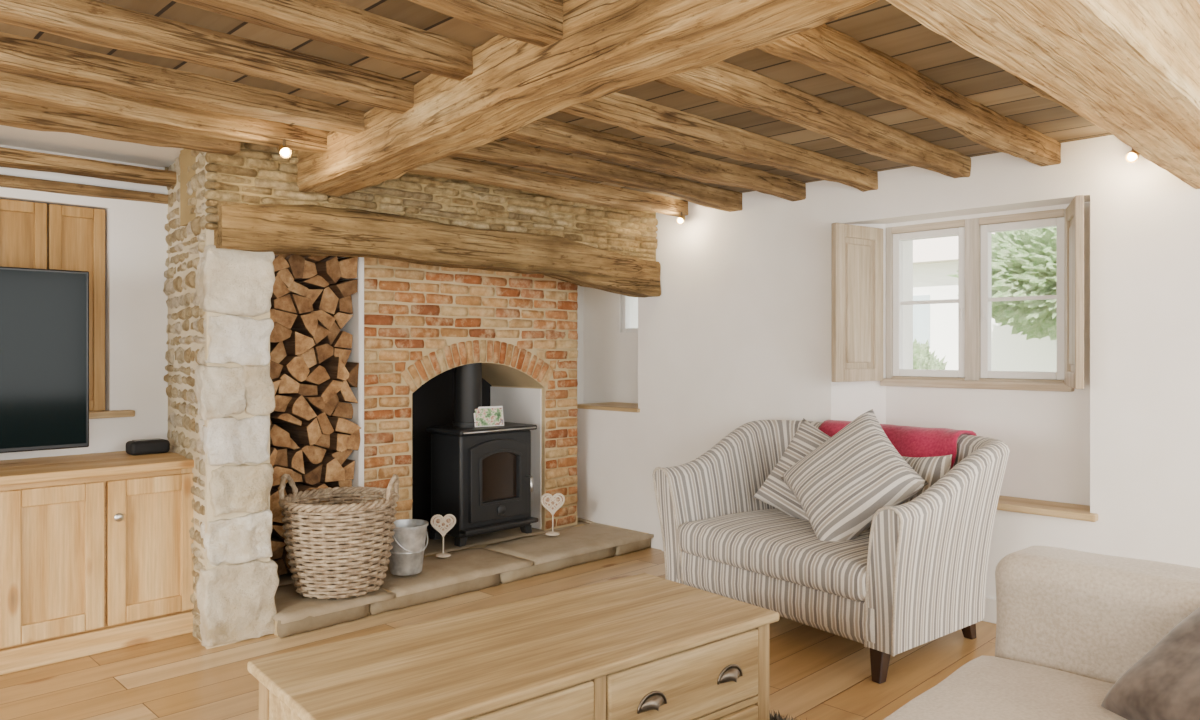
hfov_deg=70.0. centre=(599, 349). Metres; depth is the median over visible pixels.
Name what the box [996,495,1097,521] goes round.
trim
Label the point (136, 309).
wall
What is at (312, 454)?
log
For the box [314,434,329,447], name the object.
log
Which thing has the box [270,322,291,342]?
log
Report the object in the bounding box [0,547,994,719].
floor
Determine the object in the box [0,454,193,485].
countertop
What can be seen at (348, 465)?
log
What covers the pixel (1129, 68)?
ceiling beam
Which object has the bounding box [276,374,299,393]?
log
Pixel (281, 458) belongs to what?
log
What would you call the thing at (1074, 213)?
window shutter
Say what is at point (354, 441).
log
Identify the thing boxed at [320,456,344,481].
log
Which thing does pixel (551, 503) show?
heart ornament
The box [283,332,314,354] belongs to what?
log
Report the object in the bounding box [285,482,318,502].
log
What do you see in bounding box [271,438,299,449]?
log
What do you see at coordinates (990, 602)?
baseboard
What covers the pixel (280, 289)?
log
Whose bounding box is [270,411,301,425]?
log
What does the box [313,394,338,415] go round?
log
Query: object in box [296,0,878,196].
ceiling beam
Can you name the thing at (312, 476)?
log
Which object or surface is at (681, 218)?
ceiling spotlight
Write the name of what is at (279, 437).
log
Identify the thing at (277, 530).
log
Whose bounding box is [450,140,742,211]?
joist
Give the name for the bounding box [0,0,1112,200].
ceiling
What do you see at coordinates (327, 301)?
log
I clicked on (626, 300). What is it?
window
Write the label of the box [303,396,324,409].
log
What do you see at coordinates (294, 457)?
log
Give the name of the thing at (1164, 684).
cushion
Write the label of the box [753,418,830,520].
cushion
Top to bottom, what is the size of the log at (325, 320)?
0.107 m
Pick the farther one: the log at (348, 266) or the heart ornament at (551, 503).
the heart ornament at (551, 503)
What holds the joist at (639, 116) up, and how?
attached to the ceiling
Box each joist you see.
[0,0,416,113]
[0,32,365,135]
[0,71,328,153]
[0,99,239,154]
[172,0,474,80]
[407,156,687,216]
[408,0,562,46]
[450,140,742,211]
[504,117,805,201]
[557,92,877,191]
[654,61,970,177]
[758,24,1060,166]
[1012,74,1081,116]
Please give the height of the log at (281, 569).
0.088 m
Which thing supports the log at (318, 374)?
on the log at (304, 389)
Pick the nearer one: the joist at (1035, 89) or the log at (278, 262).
the joist at (1035, 89)
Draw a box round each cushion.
[677,508,869,601]
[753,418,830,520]
[781,409,928,541]
[869,455,951,528]
[881,656,1127,719]
[1101,607,1199,719]
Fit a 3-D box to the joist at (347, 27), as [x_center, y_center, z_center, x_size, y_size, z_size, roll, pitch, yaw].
[-1.923,-0.864,1.053,0.128,0.108,4.395,0,0,45]
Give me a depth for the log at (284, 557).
4.27 m
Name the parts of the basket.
handle, handle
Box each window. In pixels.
[622,295,637,332]
[880,208,1073,391]
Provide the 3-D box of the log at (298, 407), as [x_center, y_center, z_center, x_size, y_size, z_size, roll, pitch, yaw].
[-1.575,0.287,4.366,0.119,0.130,0.333,0,0,-45]
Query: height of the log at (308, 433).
0.142 m
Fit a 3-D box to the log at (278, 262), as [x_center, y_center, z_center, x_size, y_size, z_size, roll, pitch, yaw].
[-1.671,-0.421,4.294,0.099,0.087,0.325,0,0,-45]
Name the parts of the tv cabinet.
door panel, door frame, door knob, door frame, door panel, panel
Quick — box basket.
[278,474,399,598]
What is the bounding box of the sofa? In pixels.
[881,546,1199,719]
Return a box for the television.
[0,266,88,452]
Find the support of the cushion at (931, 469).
on the armchair
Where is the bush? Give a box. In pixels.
[913,338,947,369]
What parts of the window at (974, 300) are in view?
sash, handle, handle, sash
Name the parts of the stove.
leg, leg, plate, door, door glass, rail, door trim, leg, door handle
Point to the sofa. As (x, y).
(1069, 625)
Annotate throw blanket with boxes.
[819,420,976,468]
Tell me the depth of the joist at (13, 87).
3.10 m
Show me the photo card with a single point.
(490, 415)
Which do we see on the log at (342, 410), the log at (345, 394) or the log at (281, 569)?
the log at (345, 394)
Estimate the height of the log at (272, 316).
0.101 m
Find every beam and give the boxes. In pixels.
[0,147,176,186]
[0,174,167,203]
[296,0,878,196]
[886,0,1199,188]
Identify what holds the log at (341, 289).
on the log at (344, 305)
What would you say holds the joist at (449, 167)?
attached to the ceiling
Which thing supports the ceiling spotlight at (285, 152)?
attached to the ceiling beam at (606, 47)
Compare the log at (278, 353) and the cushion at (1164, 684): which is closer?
the cushion at (1164, 684)
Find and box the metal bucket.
[388,519,427,575]
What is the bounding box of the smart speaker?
[126,438,169,454]
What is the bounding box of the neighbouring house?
[913,233,1056,371]
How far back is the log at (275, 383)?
4.14 m
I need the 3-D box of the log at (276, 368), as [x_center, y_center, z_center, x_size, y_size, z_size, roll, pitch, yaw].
[-1.712,0.102,4.290,0.117,0.105,0.324,0,0,-45]
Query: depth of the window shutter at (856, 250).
4.35 m
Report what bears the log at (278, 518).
on the log at (277, 530)
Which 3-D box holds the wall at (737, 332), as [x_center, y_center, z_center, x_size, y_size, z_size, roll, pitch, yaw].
[2.196,0.125,3.964,0.588,2.250,7.500,0,0,-45]
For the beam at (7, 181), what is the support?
attached to the wall at (136, 309)
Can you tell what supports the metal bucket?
on the stone hearth
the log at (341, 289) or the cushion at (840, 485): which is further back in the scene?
the log at (341, 289)
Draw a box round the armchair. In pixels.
[652,420,1009,683]
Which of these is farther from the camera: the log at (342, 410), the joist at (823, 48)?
the log at (342, 410)
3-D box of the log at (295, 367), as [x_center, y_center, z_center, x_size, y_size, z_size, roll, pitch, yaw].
[-1.607,0.096,4.364,0.125,0.132,0.330,0,0,-45]
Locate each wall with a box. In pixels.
[0,145,167,459]
[577,135,1199,597]
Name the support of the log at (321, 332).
on the log at (309, 357)
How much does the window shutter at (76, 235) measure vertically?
0.956 m
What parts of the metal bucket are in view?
bail handle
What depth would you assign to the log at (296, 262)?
4.28 m
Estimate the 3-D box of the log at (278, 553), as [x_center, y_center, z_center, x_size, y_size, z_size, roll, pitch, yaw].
[-1.712,0.992,4.356,0.102,0.087,0.334,0,0,-45]
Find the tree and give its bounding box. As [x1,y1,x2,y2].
[947,227,1056,340]
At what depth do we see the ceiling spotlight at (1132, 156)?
3.45 m
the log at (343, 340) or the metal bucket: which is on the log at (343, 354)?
the log at (343, 340)
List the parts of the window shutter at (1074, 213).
shutter panel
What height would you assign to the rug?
0.044 m
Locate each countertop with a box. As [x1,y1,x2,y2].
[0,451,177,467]
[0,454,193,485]
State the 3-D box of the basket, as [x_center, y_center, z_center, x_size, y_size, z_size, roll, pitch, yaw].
[-1.241,0.864,4.097,0.551,0.550,0.551,0,0,-36]
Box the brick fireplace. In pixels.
[327,257,577,563]
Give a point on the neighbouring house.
(934, 259)
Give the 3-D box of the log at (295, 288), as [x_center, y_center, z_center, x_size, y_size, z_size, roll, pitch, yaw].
[-1.630,-0.307,4.411,0.116,0.082,0.329,0,0,-45]
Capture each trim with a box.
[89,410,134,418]
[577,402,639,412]
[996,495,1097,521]
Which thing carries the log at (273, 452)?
on the log
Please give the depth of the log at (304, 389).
4.33 m
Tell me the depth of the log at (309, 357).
4.34 m
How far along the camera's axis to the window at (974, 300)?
4.19 m
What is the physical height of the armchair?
0.875 m
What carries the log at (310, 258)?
on the log at (310, 270)
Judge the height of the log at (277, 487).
0.111 m
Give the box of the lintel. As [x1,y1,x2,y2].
[214,203,660,297]
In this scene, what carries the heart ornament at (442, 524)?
on the stone hearth
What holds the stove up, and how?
on the stone hearth
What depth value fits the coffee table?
2.29 m
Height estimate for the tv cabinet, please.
0.766 m
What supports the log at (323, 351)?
on the log at (318, 374)
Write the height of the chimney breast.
2.190 m
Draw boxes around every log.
[270,255,289,272]
[270,268,293,287]
[270,312,274,325]
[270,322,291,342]
[270,341,286,362]
[270,361,282,379]
[270,378,281,402]
[270,395,291,411]
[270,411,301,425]
[270,424,290,447]
[270,445,287,466]
[270,447,276,468]
[270,465,292,485]
[270,488,282,519]
[270,513,284,523]
[270,521,285,539]
[270,535,283,558]
[270,536,285,551]
[271,274,289,297]
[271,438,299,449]
[272,394,316,420]
[273,253,290,258]
[273,485,286,495]
[275,294,296,313]
[275,310,296,328]
[275,449,304,474]
[275,558,287,575]
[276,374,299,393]
[279,356,309,381]
[279,417,321,445]
[281,539,290,569]
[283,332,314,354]
[285,254,304,278]
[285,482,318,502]
[287,348,316,367]
[288,281,307,296]
[288,383,317,395]
[288,468,302,481]
[290,294,312,313]
[290,312,317,336]
[294,260,316,279]
[294,275,328,288]
[296,443,325,463]
[296,482,332,497]
[298,365,329,384]
[299,462,321,484]
[303,256,327,261]
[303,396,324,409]
[307,289,322,304]
[307,310,335,329]
[309,379,341,403]
[311,324,330,343]
[312,286,338,314]
[312,343,333,363]
[313,256,341,283]
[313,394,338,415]
[314,411,333,434]
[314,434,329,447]
[316,357,348,380]
[317,321,339,345]
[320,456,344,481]
[320,479,351,487]
[324,432,349,451]
[324,449,352,464]
[328,279,357,297]
[328,417,360,433]
[329,402,352,418]
[331,312,352,328]
[331,331,352,348]
[331,348,351,365]
[334,430,359,450]
[335,295,352,313]
[337,380,357,402]
[338,257,357,279]
[341,459,354,479]
[345,362,358,386]
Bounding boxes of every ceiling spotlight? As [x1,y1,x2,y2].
[278,139,291,158]
[676,212,684,223]
[1125,148,1139,162]
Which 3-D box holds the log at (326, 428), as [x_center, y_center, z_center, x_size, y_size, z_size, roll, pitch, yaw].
[-1.500,0.372,4.457,0.100,0.117,0.334,0,0,-45]
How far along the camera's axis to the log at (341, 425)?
4.42 m
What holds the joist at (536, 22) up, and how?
attached to the ceiling
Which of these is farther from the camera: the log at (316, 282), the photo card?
the photo card
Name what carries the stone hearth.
on the floor
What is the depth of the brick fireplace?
5.13 m
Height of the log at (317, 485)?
0.088 m
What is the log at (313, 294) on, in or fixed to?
on the log at (325, 320)
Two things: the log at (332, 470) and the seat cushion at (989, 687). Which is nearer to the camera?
the seat cushion at (989, 687)
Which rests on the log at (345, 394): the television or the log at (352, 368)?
the log at (352, 368)
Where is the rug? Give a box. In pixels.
[769,709,806,719]
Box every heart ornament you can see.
[430,514,455,557]
[540,493,564,535]
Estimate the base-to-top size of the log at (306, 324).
0.126 m
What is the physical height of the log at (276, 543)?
0.068 m
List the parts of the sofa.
arm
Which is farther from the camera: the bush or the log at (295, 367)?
the bush
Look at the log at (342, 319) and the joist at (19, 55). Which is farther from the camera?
the log at (342, 319)
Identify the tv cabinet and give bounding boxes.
[0,451,193,674]
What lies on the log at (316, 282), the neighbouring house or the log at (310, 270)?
the log at (310, 270)
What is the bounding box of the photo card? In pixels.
[474,406,503,426]
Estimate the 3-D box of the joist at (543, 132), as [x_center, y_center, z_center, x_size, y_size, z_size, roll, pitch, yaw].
[0.285,-0.860,3.869,2.263,0.106,0.123,0,0,-45]
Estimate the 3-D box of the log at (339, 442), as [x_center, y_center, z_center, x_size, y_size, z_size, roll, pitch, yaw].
[-1.429,0.476,4.520,0.088,0.097,0.324,0,0,-45]
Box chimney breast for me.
[163,142,657,648]
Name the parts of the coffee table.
leg, drawer, cup handle, drawer, rail, cup handle, drawer, leg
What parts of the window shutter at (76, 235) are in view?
panel, frame, frame, panel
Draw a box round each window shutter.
[0,199,104,410]
[831,223,882,381]
[1065,195,1083,388]
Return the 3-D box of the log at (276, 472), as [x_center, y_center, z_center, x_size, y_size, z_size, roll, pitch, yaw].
[-1.674,0.612,4.291,0.138,0.100,0.325,0,0,-45]
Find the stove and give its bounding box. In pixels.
[427,363,538,546]
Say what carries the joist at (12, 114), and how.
attached to the ceiling
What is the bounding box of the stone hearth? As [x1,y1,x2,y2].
[272,517,653,637]
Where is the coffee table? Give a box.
[247,573,778,719]
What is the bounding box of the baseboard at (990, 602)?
[662,540,994,623]
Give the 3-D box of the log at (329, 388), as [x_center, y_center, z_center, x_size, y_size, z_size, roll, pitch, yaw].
[-1.479,0.213,4.487,0.105,0.126,0.334,0,0,-45]
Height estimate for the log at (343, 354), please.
0.132 m
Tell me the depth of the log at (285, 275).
4.22 m
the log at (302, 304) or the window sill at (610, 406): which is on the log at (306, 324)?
the log at (302, 304)
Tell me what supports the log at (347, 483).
on the log
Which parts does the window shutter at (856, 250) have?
shutter panel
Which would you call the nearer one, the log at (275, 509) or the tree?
the log at (275, 509)
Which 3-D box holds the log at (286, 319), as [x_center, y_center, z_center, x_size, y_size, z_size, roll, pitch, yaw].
[-1.656,-0.150,4.322,0.118,0.098,0.329,0,0,-45]
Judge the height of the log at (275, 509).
0.139 m
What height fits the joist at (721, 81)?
0.105 m
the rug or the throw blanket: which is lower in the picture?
the rug
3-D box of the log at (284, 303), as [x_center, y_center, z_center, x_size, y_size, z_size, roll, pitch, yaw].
[-1.652,-0.229,4.312,0.118,0.097,0.326,0,0,-45]
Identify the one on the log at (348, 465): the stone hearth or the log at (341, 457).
the log at (341, 457)
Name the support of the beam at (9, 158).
attached to the chimney breast
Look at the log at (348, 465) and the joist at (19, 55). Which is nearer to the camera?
the joist at (19, 55)
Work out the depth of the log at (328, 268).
4.37 m
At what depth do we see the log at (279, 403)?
4.25 m
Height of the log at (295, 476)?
0.079 m
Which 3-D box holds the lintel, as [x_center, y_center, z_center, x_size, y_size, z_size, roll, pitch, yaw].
[-0.664,-0.495,4.518,2.653,0.325,0.232,0,0,-43]
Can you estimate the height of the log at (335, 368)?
0.126 m
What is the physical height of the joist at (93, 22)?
0.112 m
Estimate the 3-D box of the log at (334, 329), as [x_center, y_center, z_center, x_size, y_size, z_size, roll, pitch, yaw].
[-1.500,-0.090,4.574,0.084,0.139,0.327,0,0,-45]
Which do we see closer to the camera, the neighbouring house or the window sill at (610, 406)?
the window sill at (610, 406)
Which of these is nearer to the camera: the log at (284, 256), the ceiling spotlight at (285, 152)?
the ceiling spotlight at (285, 152)
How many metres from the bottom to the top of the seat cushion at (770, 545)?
0.174 m

